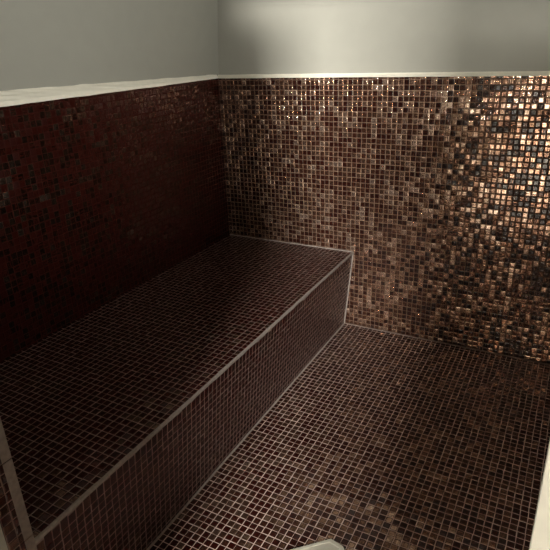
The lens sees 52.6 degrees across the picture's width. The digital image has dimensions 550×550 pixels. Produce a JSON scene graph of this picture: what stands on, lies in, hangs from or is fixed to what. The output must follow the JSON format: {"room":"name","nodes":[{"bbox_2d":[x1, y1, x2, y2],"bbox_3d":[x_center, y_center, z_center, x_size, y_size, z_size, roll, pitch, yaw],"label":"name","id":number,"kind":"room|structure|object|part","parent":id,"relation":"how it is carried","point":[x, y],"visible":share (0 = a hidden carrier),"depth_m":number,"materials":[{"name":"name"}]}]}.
{"room":"spa","nodes":[
{"label":"spa","id":0,"kind":"room"},
{"bbox_2d":[0,418,36,549],"bbox_3d":[-0.475,0.130,1.011,2.244,2.091,0.064,10,26,27],"label":"wall","id":1,"kind":"structure","parent":0,"point":[14,520],"depth_m":1.26,"materials":[{"name":"tile"}]},
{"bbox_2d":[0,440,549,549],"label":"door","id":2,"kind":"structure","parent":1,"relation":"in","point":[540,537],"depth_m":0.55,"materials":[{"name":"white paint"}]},
{"bbox_2d":[0,0,217,106],"bbox_3d":[-0.963,-1.004,2.000,0.255,0.731,2.443,10,26,27],"label":"wall","id":3,"kind":"structure","parent":0,"point":[50,49],"depth_m":2.32,"materials":[{"name":"grey paint"}]},
{"bbox_2d":[0,78,229,362],"bbox_3d":[-0.927,-0.038,2.396,0.153,1.362,2.422,10,26,27],"label":"wall","id":4,"kind":"structure","parent":0,"point":[101,195],"depth_m":2.43,"materials":[{"name":"tile"}]},
{"bbox_2d":[150,322,549,549],"bbox_3d":[0.059,0.789,2.281,2.244,0.159,2.576,10,26,27],"label":"floor","id":5,"kind":"structure","parent":0,"point":[387,440],"depth_m":2.20,"materials":[{"name":"tile"}]},
{"bbox_2d":[0,234,353,549],"bbox_3d":[-0.417,0.404,2.470,0.810,0.462,2.144,10,26,27],"label":"tiled bench","id":6,"kind":"object","parent":5,"relation":"on","point":[115,420],"visible":1,"depth_m":2.06,"materials":[{"name":"tile"}]},
{"bbox_2d":[291,539,344,549],"bbox_3d":[0.112,0.943,1.712,0.284,0.005,0.258,-9,24,-15],"label":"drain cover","id":7,"kind":"object","parent":5,"relation":"on","point":[329,544],"visible":1,"depth_m":1.83,"materials":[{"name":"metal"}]},
{"bbox_3d":[0.113,0.942,1.716,0.257,0.003,0.234,-9,24,-15],"label":"plate","id":8,"kind":"part","parent":7,"relation":"part of","materials":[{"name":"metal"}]},
{"bbox_2d":[218,0,549,363],"bbox_3d":[0.582,-0.683,2.839,2.270,2.091,0.179,10,26,27],"label":"wall","id":9,"kind":"structure","parent":0,"point":[411,138],"depth_m":2.77,"materials":[{"name":"tile"}]}
]}

